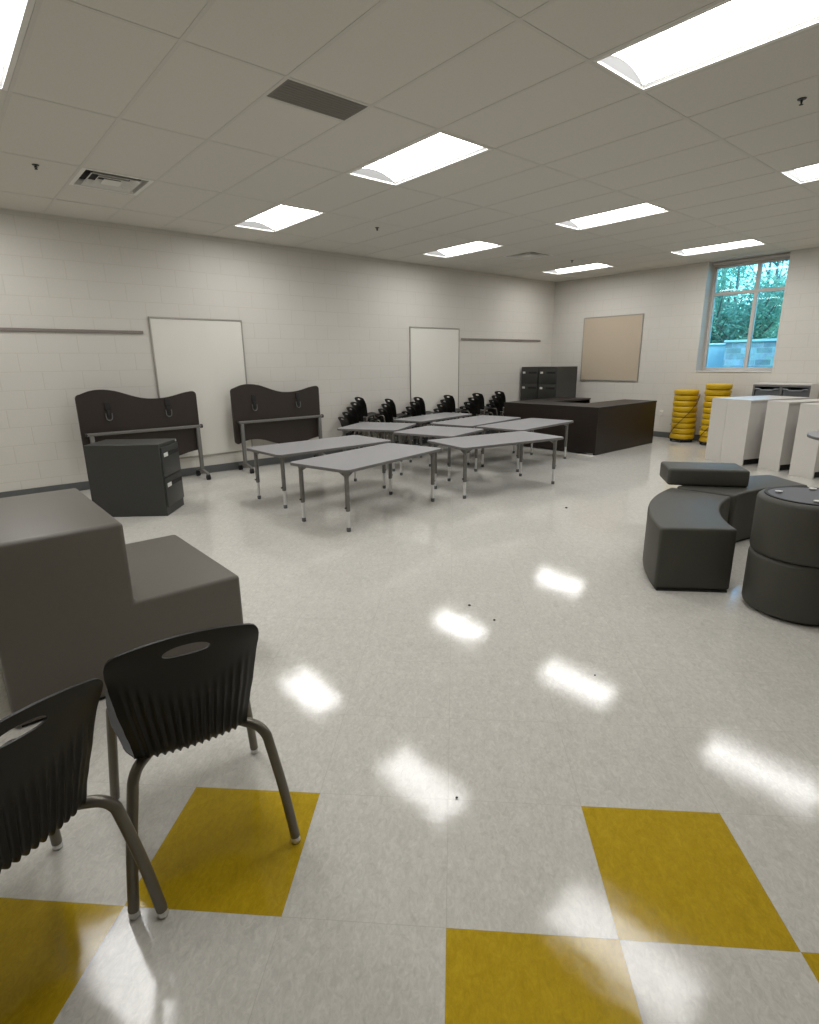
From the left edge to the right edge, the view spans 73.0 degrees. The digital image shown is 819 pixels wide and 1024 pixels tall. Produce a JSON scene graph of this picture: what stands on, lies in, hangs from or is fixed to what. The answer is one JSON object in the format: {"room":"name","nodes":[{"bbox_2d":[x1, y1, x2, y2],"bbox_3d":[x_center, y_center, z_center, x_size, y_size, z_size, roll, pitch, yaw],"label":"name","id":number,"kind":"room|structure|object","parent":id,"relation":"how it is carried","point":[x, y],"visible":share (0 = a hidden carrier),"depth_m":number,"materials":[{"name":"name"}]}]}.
{"room":"classroom","nodes":[
{"label":"classroom","id":0,"kind":"room"},
{"bbox_2d":[0,208,554,491],"bbox_3d":[-1.893,-2.477,8.283,13.550,3.446,0.200,-13,20,-39],"label":"wall","id":1,"kind":"structure","parent":0,"point":[338,324],"depth_m":7.45,"materials":[{"name":"paint"}]},
{"bbox_2d":[0,327,143,333],"bbox_3d":[-4.621,-1.945,5.864,3.390,0.034,0.021,-13,20,-39],"label":"rail","id":2,"kind":"object","parent":1,"relation":"attached to","point":[1,329],"visible":1,"depth_m":6.41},
{"bbox_2d":[148,316,252,458],"bbox_3d":[-2.792,-1.679,7.546,1.233,1.823,0.021,-13,20,-39],"label":"whiteboard","id":3,"kind":"object","parent":1,"relation":"attached to","point":[205,357],"visible":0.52,"depth_m":7.52,"materials":[{"name":"plastic"}]},
{"bbox_2d":[0,430,502,497],"bbox_3d":[-1.808,-0.845,8.643,13.142,0.105,0.008,-13,20,-39],"label":"baseboard","id":4,"kind":"structure","parent":1,"relation":"attached to","point":[84,485],"depth_m":7.86,"materials":[{"name":"grey plastic"}]},
{"bbox_2d":[409,326,459,426],"bbox_3d":[0.479,-2.452,10.231,1.228,1.826,0.021,-13,20,-39],"label":"whiteboard","id":5,"kind":"object","parent":1,"relation":"attached to","point":[434,351],"visible":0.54,"depth_m":10.15,"materials":[{"name":"plastic"}]},
{"bbox_2d":[0,436,818,1023],"bbox_3d":[1.901,0.353,4.555,13.650,0.150,11.700,-13,20,-39],"label":"floor","id":6,"kind":"structure","parent":0,"point":[635,841],"depth_m":1.98,"materials":[{"name":"tile"}]},
{"bbox_2d":[0,678,168,918],"bbox_3d":[-1.010,0.763,1.338,0.538,0.820,0.521,7,17,26],"label":"chair","id":7,"kind":"object","parent":6,"relation":"on","point":[44,771],"visible":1,"depth_m":1.23,"materials":[{"name":"plastic"}]},
{"bbox_2d":[0,488,243,726],"bbox_3d":[-1.585,0.346,2.904,1.030,0.815,0.980,-13,20,-39],"label":"seat","id":8,"kind":"object","parent":6,"relation":"on","point":[75,597],"visible":0.85,"depth_m":2.44,"materials":[{"name":"grey fabric"}]},
{"bbox_2d":[83,438,183,516],"bbox_3d":[-2.821,-0.364,5.738,0.761,0.728,0.465,-1,15,-2],"label":"filing cabinet","id":9,"kind":"object","parent":6,"relation":"on","point":[127,477],"visible":0.99,"depth_m":5.53,"materials":[{"name":"grey metal"}]},
{"bbox_2d":[75,390,210,479],"bbox_3d":[-3.287,-0.933,6.933,1.414,1.207,0.430,-13,20,-39],"label":"table","id":10,"kind":"object","parent":6,"relation":"on","point":[102,414],"visible":0.73,"depth_m":6.88,"materials":[{"name":"grey plastic"}]},
{"bbox_2d":[103,623,299,919],"bbox_3d":[-0.695,0.647,1.749,0.521,0.820,0.538,-10,18,-30],"label":"chair","id":11,"kind":"object","parent":6,"relation":"on","point":[156,704],"visible":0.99,"depth_m":1.51,"materials":[{"name":"black plastic"}]},
{"bbox_2d":[230,384,325,473],"bbox_3d":[-1.865,-1.268,8.100,1.414,1.207,0.430,-13,20,-39],"label":"table","id":12,"kind":"object","parent":6,"relation":"on","point":[258,412],"visible":0.83,"depth_m":8.04,"materials":[{"name":"grey plastic"}]},
{"bbox_2d":[246,435,390,508],"bbox_3d":[-1.010,-0.502,6.433,1.520,0.585,0.760,-14,20,-40],"label":"table","id":13,"kind":"object","parent":6,"relation":"on","point":[282,451],"visible":0.93,"depth_m":6.19,"materials":[{"name":"grey laminate"}]},
{"bbox_2d":[338,417,367,451],"bbox_3d":[-0.902,-1.243,9.039,0.423,0.644,0.409,-11,18,-33],"label":"chair","id":14,"kind":"object","parent":6,"relation":"on","point":[344,422],"visible":0.53,"depth_m":8.90,"materials":[{"name":"plastic"}]},
{"bbox_2d":[342,412,374,447],"bbox_3d":[-0.838,-1.330,9.073,0.423,0.644,0.409,-11,18,-33],"label":"chair","id":15,"kind":"object","parent":14,"relation":"on","point":[348,417],"visible":0.26,"depth_m":8.90,"materials":[{"name":"plastic"}]},
{"bbox_2d":[346,407,378,447],"bbox_3d":[-0.774,-1.416,9.106,0.423,0.644,0.409,-11,18,-33],"label":"chair","id":16,"kind":"object","parent":15,"relation":"on","point":[353,411],"visible":0.28,"depth_m":8.93,"materials":[{"name":"plastic"}]},
{"bbox_2d":[351,402,383,438],"bbox_3d":[-0.710,-1.503,9.140,0.423,0.644,0.409,-11,18,-33],"label":"chair","id":17,"kind":"object","parent":16,"relation":"on","point":[357,406],"visible":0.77,"depth_m":9.00,"materials":[{"name":"plastic"}]},
{"bbox_2d":[355,397,387,435],"bbox_3d":[-0.647,-1.590,9.174,0.423,0.644,0.409,-11,18,-33],"label":"chair","id":18,"kind":"object","parent":17,"relation":"on","point":[361,401],"visible":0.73,"depth_m":9.03,"materials":[{"name":"plastic"}]},
{"bbox_2d":[290,443,441,531],"bbox_3d":[-0.388,-0.295,5.644,0.760,0.585,1.520,10,19,35],"label":"table","id":19,"kind":"object","parent":6,"relation":"on","point":[345,463],"visible":1,"depth_m":5.35,"materials":[{"name":"laminate"}]},
{"bbox_2d":[337,422,415,470],"bbox_3d":[-0.456,-0.976,8.150,0.914,0.585,0.914,4,16,18],"label":"table","id":20,"kind":"object","parent":6,"relation":"on","point":[389,428],"visible":0.64,"depth_m":7.90,"materials":[{"name":"grey laminate"}]},
{"bbox_2d":[375,414,404,443],"bbox_3d":[-0.339,-1.376,9.501,0.423,0.644,0.409,-9,17,-29],"label":"chair","id":21,"kind":"object","parent":6,"relation":"on","point":[380,417],"visible":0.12,"depth_m":9.32,"materials":[{"name":"plastic"}]},
{"bbox_2d":[378,408,408,444],"bbox_3d":[-0.283,-1.466,9.527,0.423,0.644,0.409,-9,17,-29],"label":"chair","id":22,"kind":"object","parent":21,"relation":"on","point":[386,415],"visible":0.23,"depth_m":9.35,"materials":[{"name":"plastic"}]},
{"bbox_2d":[381,404,412,440],"bbox_3d":[-0.227,-1.555,9.553,0.423,0.644,0.409,-9,17,-29],"label":"chair","id":23,"kind":"object","parent":22,"relation":"on","point":[388,409],"visible":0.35,"depth_m":9.39,"materials":[{"name":"plastic"}]},
{"bbox_2d":[385,399,414,437],"bbox_3d":[-0.171,-1.645,9.579,0.423,0.644,0.409,-9,17,-29],"label":"chair","id":24,"kind":"object","parent":23,"relation":"on","point":[391,403],"visible":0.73,"depth_m":9.43,"materials":[{"name":"plastic"}]},
{"bbox_2d":[402,411,422,444],"bbox_3d":[0.116,-1.487,9.887,0.423,0.644,0.409,-10,18,-31],"label":"chair","id":25,"kind":"object","parent":6,"relation":"on","point":[404,412],"visible":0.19,"depth_m":9.73,"materials":[{"name":"paint"}]},
{"bbox_2d":[405,406,434,443],"bbox_3d":[0.187,-1.579,9.926,0.423,0.644,0.409,-10,18,-31],"label":"chair","id":26,"kind":"object","parent":25,"relation":"on","point":[412,410],"visible":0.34,"depth_m":9.75,"materials":[{"name":"paint"}]},
{"bbox_2d":[410,402,436,425],"bbox_3d":[0.259,-1.671,9.965,0.423,0.644,0.409,-10,18,-31],"label":"chair","id":27,"kind":"object","parent":26,"relation":"on","point":[416,405],"visible":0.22,"depth_m":9.78,"materials":[{"name":"paint"}]},
{"bbox_2d":[414,397,441,425],"bbox_3d":[0.330,-1.764,10.004,0.423,0.644,0.409,-10,18,-31],"label":"chair","id":28,"kind":"object","parent":27,"relation":"on","point":[420,401],"visible":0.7,"depth_m":9.85,"materials":[{"name":"paint"}]},
{"bbox_2d":[393,412,471,457],"bbox_3d":[0.421,-1.329,9.408,0.610,0.585,1.520,11,19,37],"label":"table","id":29,"kind":"object","parent":6,"relation":"on","point":[419,420],"visible":0.57,"depth_m":9.06,"materials":[{"name":"grey laminate"}]},
{"bbox_2d":[393,426,482,480],"bbox_3d":[0.401,-0.813,7.511,0.914,0.585,0.914,9,18,33],"label":"table","id":30,"kind":"object","parent":6,"relation":"on","point":[425,431],"visible":0.88,"depth_m":7.33,"materials":[{"name":"laminate"}]},
{"bbox_2d":[459,406,485,435],"bbox_3d":[1.229,-1.749,10.800,0.423,0.644,0.409,-11,18,-34],"label":"chair","id":31,"kind":"object","parent":6,"relation":"on","point":[461,407],"visible":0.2,"depth_m":10.62,"materials":[{"name":"paint"}]},
{"bbox_2d":[464,402,490,433],"bbox_3d":[1.318,-1.845,10.853,0.423,0.644,0.409,-11,18,-34],"label":"chair","id":32,"kind":"object","parent":31,"relation":"on","point":[471,405],"visible":0.29,"depth_m":10.68,"materials":[{"name":"paint"}]},
{"bbox_2d":[468,397,492,415],"bbox_3d":[1.406,-1.942,10.906,0.423,0.644,0.409,-11,18,-34],"label":"chair","id":33,"kind":"object","parent":32,"relation":"on","point":[476,402],"visible":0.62,"depth_m":10.75,"materials":[{"name":"paint"}]},
{"bbox_2d":[472,393,497,415],"bbox_3d":[1.495,-2.038,10.960,0.423,0.644,0.409,-11,18,-34],"label":"chair","id":34,"kind":"object","parent":33,"relation":"on","point":[480,397],"visible":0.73,"depth_m":10.81,"materials":[{"name":"paint"}]},
{"bbox_2d":[430,415,520,464],"bbox_3d":[1.063,-1.160,8.755,0.760,0.585,1.520,12,19,38],"label":"table","id":35,"kind":"object","parent":6,"relation":"on","point":[468,422],"visible":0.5,"depth_m":8.50,"materials":[{"name":"laminate"}]},
{"bbox_2d":[427,431,563,498],"bbox_3d":[1.039,-0.596,6.682,1.520,0.585,0.760,-10,18,-29],"label":"table","id":36,"kind":"object","parent":6,"relation":"on","point":[465,444],"visible":0.96,"depth_m":6.52,"materials":[{"name":"laminate"}]},
{"bbox_2d":[477,418,573,471],"bbox_3d":[1.729,-1.022,8.216,0.760,0.585,1.520,13,20,41],"label":"table","id":37,"kind":"object","parent":6,"relation":"on","point":[529,424],"visible":0.91,"depth_m":7.99,"materials":[{"name":"laminate"}]},
{"bbox_2d":[520,366,555,400],"bbox_3d":[2.789,-2.441,11.934,0.741,1.345,0.440,-13,20,-39],"label":"filing cabinet","id":38,"kind":"object","parent":6,"relation":"on","point":[530,375],"visible":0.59,"depth_m":11.61,"materials":[{"name":"grey metal"}]},
{"bbox_2d":[538,366,577,398],"bbox_3d":[3.081,-2.354,11.603,0.741,1.345,0.440,-13,20,-39],"label":"filing cabinet","id":39,"kind":"object","parent":6,"relation":"on","point":[558,381],"visible":0.51,"depth_m":11.31,"materials":[{"name":"grey metal"}]},
{"bbox_2d":[503,397,656,454],"bbox_3d":[3.064,-1.617,10.014,1.980,0.757,1.870,-14,20,-40],"label":"office desk","id":40,"kind":"object","parent":6,"relation":"on","point":[597,428],"visible":0.9,"depth_m":9.25,"materials":[{"name":"brown laminate"}]},
{"bbox_2d":[504,397,656,408],"bbox_3d":[3.059,-1.969,9.919,1.980,0.028,1.870,-14,20,-40],"label":"countertop","id":41,"kind":"structure","parent":40,"relation":"on","point":[559,401],"depth_m":9.57,"materials":[{"name":"brown laminate"}]},
{"bbox_2d":[669,437,692,441],"bbox_3d":[5.022,-1.337,10.224,0.410,0.057,0.410,-13,20,-39],"label":"cart","id":42,"kind":"object","parent":6,"relation":"on","point":[671,439],"visible":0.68,"depth_m":10.06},
{"bbox_2d":[669,432,693,438],"bbox_3d":[5.022,-1.409,10.203,0.412,0.092,0.412,0,15,2],"label":"floor cushion","id":43,"kind":"object","parent":42,"relation":"on","point":[672,435],"visible":0.82,"depth_m":10.04,"materials":[{"name":"yellow fabric"}]},
{"bbox_2d":[670,427,694,433],"bbox_3d":[5.029,-1.504,10.177,0.412,0.092,0.412,-10,18,-32],"label":"floor cushion","id":44,"kind":"object","parent":43,"relation":"on","point":[675,430],"visible":0.84,"depth_m":10.02,"materials":[{"name":"yellow fabric"}]},
{"bbox_2d":[671,422,695,428],"bbox_3d":[5.028,-1.600,10.152,0.412,0.092,0.412,11,19,38],"label":"floor cushion","id":45,"kind":"object","parent":44,"relation":"on","point":[679,425],"visible":0.8,"depth_m":9.99,"materials":[{"name":"yellow fabric"}]},
{"bbox_2d":[672,417,696,422],"bbox_3d":[5.023,-1.694,10.123,0.412,0.092,0.412,2,15,9],"label":"floor cushion","id":46,"kind":"object","parent":45,"relation":"on","point":[674,419],"visible":0.84,"depth_m":9.97,"materials":[{"name":"yellow plastic"}]},
{"bbox_2d":[672,411,696,417],"bbox_3d":[5.019,-1.790,10.103,0.412,0.092,0.412,-6,16,-19],"label":"floor cushion","id":47,"kind":"object","parent":46,"relation":"on","point":[674,413],"visible":0.81,"depth_m":9.94,"materials":[{"name":"yellow plastic"}]},
{"bbox_2d":[672,406,697,411],"bbox_3d":[5.013,-1.883,10.069,0.412,0.092,0.412,2,16,11],"label":"floor cushion","id":48,"kind":"object","parent":47,"relation":"on","point":[675,408],"visible":0.88,"depth_m":9.92,"materials":[{"name":"yellow plastic"}]},
{"bbox_2d":[673,400,697,405],"bbox_3d":[5.009,-1.981,10.054,0.412,0.092,0.412,7,17,26],"label":"floor cushion","id":49,"kind":"object","parent":48,"relation":"on","point":[675,402],"visible":0.87,"depth_m":9.89,"materials":[{"name":"yellow fabric"}]},
{"bbox_2d":[674,395,698,400],"bbox_3d":[5.017,-2.075,10.025,0.412,0.092,0.412,-8,17,-26],"label":"floor cushion","id":50,"kind":"object","parent":49,"relation":"on","point":[676,397],"visible":0.88,"depth_m":9.86,"materials":[{"name":"yellow fabric"}]},
{"bbox_2d":[674,389,699,394],"bbox_3d":[5.008,-2.168,9.991,0.412,0.092,0.412,-1,15,-2],"label":"floor cushion","id":51,"kind":"object","parent":50,"relation":"on","point":[676,391],"visible":1,"depth_m":9.84,"materials":[{"name":"yellow plastic"}]},
{"bbox_2d":[643,488,736,592],"bbox_3d":[2.058,0.171,4.108,0.560,0.432,1.312,7,17,26],"label":"bench","id":52,"kind":"object","parent":6,"relation":"on","point":[689,542],"visible":1,"depth_m":3.62,"materials":[{"name":"grey leather"}]},
{"bbox_2d":[705,395,775,461],"bbox_3d":[5.062,-1.272,8.356,1.180,0.914,0.255,-7,16,-21],"label":"bookcase","id":53,"kind":"object","parent":6,"relation":"on","point":[719,405],"visible":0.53,"depth_m":8.15,"materials":[{"name":"white laminate"}]},
{"bbox_2d":[677,475,807,541],"bbox_3d":[2.885,-0.036,4.830,1.161,0.432,0.533,-7,16,-21],"label":"bench","id":54,"kind":"object","parent":6,"relation":"on","point":[743,499],"visible":0.29,"depth_m":4.58,"materials":[{"name":"grey leather"}]},
{"bbox_2d":[660,461,749,486],"bbox_3d":[2.563,-0.334,4.838,0.630,0.146,0.380,3,16,13],"label":"bolster cushion","id":55,"kind":"object","parent":54,"relation":"on","point":[672,473],"visible":1,"depth_m":4.69,"materials":[{"name":"grey leather"}]},
{"bbox_2d":[719,396,808,465],"bbox_3d":[5.177,-1.198,8.076,1.180,0.914,0.365,-7,16,-21],"label":"bookcase","id":56,"kind":"object","parent":6,"relation":"on","point":[745,417],"visible":0.62,"depth_m":7.82,"materials":[{"name":"white laminate"}]},
{"bbox_2d":[742,546,818,624],"bbox_3d":[2.354,0.415,3.340,0.568,0.358,0.568,-13,20,-39],"label":"round stool","id":57,"kind":"object","parent":6,"relation":"on","point":[786,591],"visible":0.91,"depth_m":3.17,"materials":[{"name":"grey leather"}]},
{"bbox_2d":[750,486,818,567],"bbox_3d":[2.349,0.069,3.246,0.568,0.358,0.568,-4,16,-13],"label":"round stool","id":58,"kind":"object","parent":57,"relation":"on","point":[785,524],"visible":1,"depth_m":3.12,"materials":[{"name":"grey leather"}]},
{"bbox_2d":[752,382,818,398],"bbox_3d":[6.047,-1.546,9.009,0.444,1.075,0.800,-13,20,-39],"label":"base cabinet","id":59,"kind":"object","parent":6,"relation":"on","point":[813,390],"visible":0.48,"depth_m":8.74,"materials":[{"name":"white laminate"}]},
{"bbox_2d":[755,387,778,395],"bbox_3d":[5.888,-1.963,9.024,0.396,0.126,0.336,-13,20,-39],"label":"tray","id":60,"kind":"object","parent":59,"relation":"in","point":[765,390],"visible":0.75,"depth_m":8.94,"materials":[{"name":"grey plastic"}]},
{"bbox_2d":[782,388,808,396],"bbox_3d":[6.143,-1.888,8.735,0.396,0.126,0.336,-13,20,-39],"label":"tray","id":61,"kind":"object","parent":59,"relation":"in","point":[795,392],"visible":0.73,"depth_m":8.66,"materials":[{"name":"grey plastic"}]},
{"bbox_2d":[758,399,818,470],"bbox_3d":[5.461,-1.074,7.607,1.180,0.914,0.318,-5,16,-16],"label":"bookcase","id":62,"kind":"object","parent":6,"relation":"on","point":[781,419],"visible":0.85,"depth_m":7.40,"materials":[{"name":"white laminate"}]},
{"bbox_2d":[789,403,818,478],"bbox_3d":[5.540,-0.946,7.136,1.180,0.914,0.310,-6,16,-19],"label":"bookcase","id":63,"kind":"object","parent":6,"relation":"on","point":[804,463],"visible":0.98,"depth_m":6.95,"materials":[{"name":"white laminate"}]},
{"bbox_3d":[5.328,-1.214,9.759,0.410,0.057,0.410,-13,20,-39],"label":"cart","id":64,"kind":"object","parent":6,"relation":"on","visible":0},
{"bbox_2d":[699,436,706,441],"bbox_3d":[5.328,-1.288,9.739,0.412,0.094,0.412,8,18,30],"label":"floor cushion","id":65,"kind":"object","parent":64,"relation":"on","point":[702,438],"visible":0.27,"depth_m":9.68,"materials":[{"name":"yellow fabric"}]},
{"bbox_2d":[699,430,707,436],"bbox_3d":[5.319,-1.385,9.713,0.412,0.094,0.412,10,19,35],"label":"floor cushion","id":66,"kind":"object","parent":65,"relation":"on","point":[705,433],"visible":0.33,"depth_m":9.65,"materials":[{"name":"yellow fabric"}]},
{"bbox_2d":[701,424,708,430],"bbox_3d":[5.330,-1.481,9.683,0.412,0.094,0.412,-13,19,-38],"label":"floor cushion","id":67,"kind":"object","parent":66,"relation":"on","point":[703,427],"visible":0.31,"depth_m":9.62,"materials":[{"name":"yellow fabric"}]},
{"bbox_2d":[701,418,709,424],"bbox_3d":[5.324,-1.577,9.655,0.412,0.094,0.412,-3,15,-8],"label":"floor cushion","id":68,"kind":"object","parent":67,"relation":"on","point":[703,421],"visible":0.37,"depth_m":9.59,"materials":[{"name":"yellow fabric"}]},
{"bbox_2d":[702,413,710,418],"bbox_3d":[5.333,-1.676,9.633,0.412,0.094,0.412,6,17,23],"label":"floor cushion","id":69,"kind":"object","parent":68,"relation":"on","point":[705,415],"visible":0.37,"depth_m":9.57,"materials":[{"name":"yellow fabric"}]},
{"bbox_2d":[703,407,710,412],"bbox_3d":[5.323,-1.773,9.606,0.412,0.094,0.412,13,20,40],"label":"floor cushion","id":70,"kind":"object","parent":69,"relation":"on","point":[705,409],"visible":0.33,"depth_m":9.55,"materials":[{"name":"yellow fabric"}]},
{"bbox_2d":[703,401,711,406],"bbox_3d":[5.322,-1.870,9.582,0.412,0.094,0.412,-2,15,-6],"label":"floor cushion","id":71,"kind":"object","parent":70,"relation":"on","point":[706,403],"visible":0.35,"depth_m":9.54,"materials":[{"name":"yellow fabric"}]},
{"bbox_2d":[704,395,730,400],"bbox_3d":[5.324,-1.966,9.551,0.412,0.094,0.412,-11,18,-33],"label":"floor cushion","id":72,"kind":"object","parent":71,"relation":"on","point":[707,397],"visible":0.57,"depth_m":9.47,"materials":[{"name":"yellow fabric"}]},
{"bbox_2d":[704,389,731,395],"bbox_3d":[5.318,-2.066,9.538,0.412,0.094,0.412,4,16,18],"label":"floor cushion","id":73,"kind":"object","parent":72,"relation":"on","point":[714,392],"visible":0.89,"depth_m":9.38,"materials":[{"name":"yellow fabric"}]},
{"bbox_2d":[706,383,732,389],"bbox_3d":[5.315,-2.158,9.491,0.412,0.094,0.412,0,15,4],"label":"floor cushion","id":74,"kind":"object","parent":73,"relation":"on","point":[717,386],"visible":1,"depth_m":9.34,"materials":[{"name":"yellow fabric"}]},
{"bbox_2d":[0,0,818,281],"bbox_3d":[1.824,-2.699,3.691,13.150,0.001,11.300,-13,20,-39],"label":"ceiling","id":75,"kind":"structure","parent":0,"point":[75,56],"depth_m":3.94,"materials":[{"name":"tile"}]},
{"bbox_2d":[0,0,818,281],"bbox_3d":[1.824,-2.701,3.690,13.150,0.009,11.300,-13,20,-39],"label":"grid","id":76,"kind":"object","parent":75,"relation":"attached to","point":[38,3],"visible":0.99,"depth_m":4.03,"materials":[{"name":"paint"}]},
{"bbox_2d":[0,0,35,90],"bbox_3d":[-2.271,-2.439,2.716,0.584,0.117,1.193,-13,20,-39],"label":"ceiling light","id":77,"kind":"object","parent":76,"relation":"attached to","point":[15,15],"visible":1,"depth_m":2.79,"materials":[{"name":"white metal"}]},
{"bbox_2d":[0,0,19,73],"bbox_3d":[-2.271,-2.435,2.717,0.494,0.060,1.153,-13,20,-39],"label":"diffuser","id":78,"kind":"object","parent":77,"relation":"attached to","point":[9,9],"depth_m":2.78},
{"bbox_2d":[69,168,153,195],"bbox_3d":[-2.729,-3.039,5.055,0.584,0.066,0.584,-13,20,-39],"label":"air vent","id":79,"kind":"object","parent":76,"relation":"attached to","point":[94,179],"visible":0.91,"depth_m":5.10,"materials":[{"name":"white metal"}]},
{"bbox_2d":[232,204,324,231],"bbox_3d":[-1.536,-3.454,6.413,0.584,0.117,1.193,-13,20,-39],"label":"ceiling light","id":80,"kind":"object","parent":76,"relation":"attached to","point":[279,217],"visible":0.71,"depth_m":6.58,"materials":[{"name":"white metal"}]},
{"bbox_2d":[247,205,316,228],"bbox_3d":[-1.536,-3.450,6.414,0.494,0.060,1.153,-13,20,-39],"label":"diffuser","id":81,"kind":"object","parent":80,"relation":"attached to","point":[280,216],"depth_m":6.57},
{"bbox_2d":[267,79,367,119],"bbox_3d":[-0.583,-2.626,3.535,0.586,0.006,0.281,-13,20,-39],"label":"return grille","id":82,"kind":"object","parent":76,"relation":"attached to","point":[292,92],"visible":1,"depth_m":3.52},
{"bbox_2d":[346,131,491,185],"bbox_3d":[0.047,-2.986,4.618,0.584,0.117,1.193,-13,20,-39],"label":"ceiling light","id":83,"kind":"object","parent":76,"relation":"attached to","point":[439,150],"visible":0.73,"depth_m":4.71,"materials":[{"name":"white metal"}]},
{"bbox_2d":[422,241,501,257],"bbox_3d":[0.781,-4.001,8.315,0.584,0.117,1.193,-13,20,-39],"label":"ceiling light","id":84,"kind":"object","parent":76,"relation":"attached to","point":[476,246],"visible":0.59,"depth_m":8.51,"materials":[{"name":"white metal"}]},
{"bbox_2d":[438,241,494,255],"bbox_3d":[0.781,-3.997,8.316,0.494,0.060,1.153,-13,20,-39],"label":"diffuser","id":85,"kind":"object","parent":84,"relation":"attached to","point":[472,247],"depth_m":8.47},
{"bbox_2d":[503,251,552,259],"bbox_3d":[1.907,-4.133,8.860,0.584,0.066,0.584,-13,20,-39],"label":"air vent","id":86,"kind":"object","parent":76,"relation":"attached to","point":[529,255],"visible":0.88,"depth_m":8.89,"materials":[{"name":"white metal"}]},
{"bbox_2d":[543,263,614,274],"bbox_3d":[3.099,-4.548,10.217,0.584,0.117,1.193,-13,20,-39],"label":"ceiling light","id":87,"kind":"object","parent":76,"relation":"attached to","point":[596,265],"visible":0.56,"depth_m":10.40,"materials":[{"name":"white plastic"}]},
{"bbox_2d":[556,263,608,272],"bbox_3d":[3.099,-4.543,10.219,0.494,0.060,1.153,-13,20,-39],"label":"diffuser","id":88,"kind":"object","parent":87,"relation":"attached to","point":[597,265],"depth_m":10.35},
{"bbox_2d":[554,203,669,229],"bbox_3d":[2.365,-3.533,6.521,0.584,0.117,1.193,-13,20,-39],"label":"ceiling light","id":89,"kind":"object","parent":76,"relation":"attached to","point":[641,210],"visible":0.62,"depth_m":6.65,"materials":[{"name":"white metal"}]},
{"bbox_2d":[593,0,818,91],"bbox_3d":[1.630,-2.518,2.824,0.584,0.117,1.193,-13,20,-39],"label":"ceiling light","id":90,"kind":"object","parent":76,"relation":"attached to","point":[725,30],"visible":0.94,"depth_m":2.99,"materials":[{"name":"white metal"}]},
{"bbox_2d":[670,239,764,255],"bbox_3d":[4.682,-4.080,8.423,0.584,0.117,1.193,-13,20,-39],"label":"ceiling light","id":91,"kind":"object","parent":76,"relation":"attached to","point":[745,243],"visible":0.52,"depth_m":8.57,"materials":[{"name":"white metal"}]},
{"bbox_2d":[683,240,760,253],"bbox_3d":[4.682,-4.075,8.424,0.494,0.060,1.153,-13,20,-39],"label":"diffuser","id":92,"kind":"object","parent":91,"relation":"attached to","point":[746,243],"depth_m":8.54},
{"bbox_2d":[780,163,818,183],"bbox_3d":[3.948,-3.064,4.726,0.584,0.117,1.193,-13,20,-39],"label":"ceiling light","id":93,"kind":"object","parent":76,"relation":"attached to","point":[810,173],"visible":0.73,"depth_m":5.20,"materials":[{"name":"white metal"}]},
{"bbox_2d":[796,164,818,179],"bbox_3d":[3.948,-3.060,4.728,0.494,0.060,1.153,-13,20,-39],"label":"diffuser","id":94,"kind":"object","parent":93,"relation":"attached to","point":[811,172],"depth_m":5.20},
{"bbox_2d":[551,247,818,434],"bbox_3d":[6.993,-2.588,8.280,0.400,3.446,11.300,-13,20,-39],"label":"wall","id":95,"kind":"structure","parent":0,"point":[675,301],"depth_m":10.27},
{"bbox_2d":[580,313,643,380],"bbox_3d":[4.090,-3.325,11.268,0.019,1.270,1.300,-13,20,-39],"label":"tackboard","id":96,"kind":"object","parent":95,"relation":"attached to","point":[611,345],"visible":1,"depth_m":11.23,"materials":[{"name":"beige fabric"}]},
{"bbox_2d":[695,253,789,371],"bbox_3d":[5.750,-3.369,9.524,0.367,1.854,1.231,-13,20,-39],"label":"window","id":97,"kind":"structure","parent":95,"relation":"in","point":[760,261],"depth_m":9.59,"materials":[{"name":"metal"}]},
{"label":"outside","id":98,"kind":"structure","parent":0,"visible":0},
{"bbox_3d":[28.749,-10.211,43.086,78.830,0.050,90.000,-13,20,-39],"label":"ground","id":99,"kind":"structure","parent":98,"visible":0},
{"bbox_2d":[707,343,725,370],"bbox_3d":[5.090,-3.449,15.237,0.260,2.100,6.860,-13,20,-39],"label":"wall","id":100,"kind":"structure","parent":99,"relation":"on","point":[716,350],"depth_m":12.67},
{"bbox_2d":[715,267,736,329],"bbox_3d":[10.766,-6.633,20.495,3.377,5.366,2.802,-13,20,-39],"label":"tree","id":101,"kind":"object","parent":99,"relation":"on","point":[717,299],"visible":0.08,"depth_m":19.42,"materials":[{"name":"green plant"}]},
{"bbox_2d":[713,267,755,342],"bbox_3d":[13.316,-7.513,23.260,3.255,5.548,3.403,-13,20,-39],"label":"tree","id":102,"kind":"object","parent":99,"relation":"on","point":[746,282],"visible":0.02,"depth_m":22.70,"materials":[{"name":"green plant"}]},
{"bbox_2d":[710,288,766,342],"bbox_3d":[10.588,-5.574,19.343,2.830,3.937,2.561,0,15,3],"label":"tree","id":103,"kind":"object","parent":99,"relation":"on","point":[714,338],"visible":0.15,"depth_m":18.62,"materials":[{"name":"green plant"}]},
{"bbox_2d":[718,265,764,331],"bbox_3d":[12.735,-7.152,21.170,2.793,5.962,3.080,-13,20,-39],"label":"tree","id":104,"kind":"object","parent":99,"relation":"on","point":[739,268],"visible":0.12,"depth_m":20.84,"materials":[{"name":"green plant"}]},
{"bbox_2d":[723,338,776,366],"bbox_3d":[8.236,-2.401,11.145,0.360,2.150,3.690,-13,20,-39],"label":"stone wall","id":105,"kind":"structure","parent":99,"relation":"on","point":[762,353],"depth_m":11.78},
{"bbox_2d":[715,275,786,342],"bbox_3d":[10.980,-5.308,17.714,2.468,4.268,2.947,-11,18,-32],"label":"tree","id":106,"kind":"object","parent":99,"relation":"on","point":[761,320],"visible":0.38,"depth_m":17.27,"materials":[{"name":"green plant"}]},
{"bbox_2d":[717,270,786,338],"bbox_3d":[12.820,-6.085,19.648,3.213,4.704,3.245,-13,20,-39],"label":"tree","id":107,"kind":"object","parent":99,"relation":"on","point":[772,273],"visible":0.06,"depth_m":19.32,"materials":[{"name":"green plant"}]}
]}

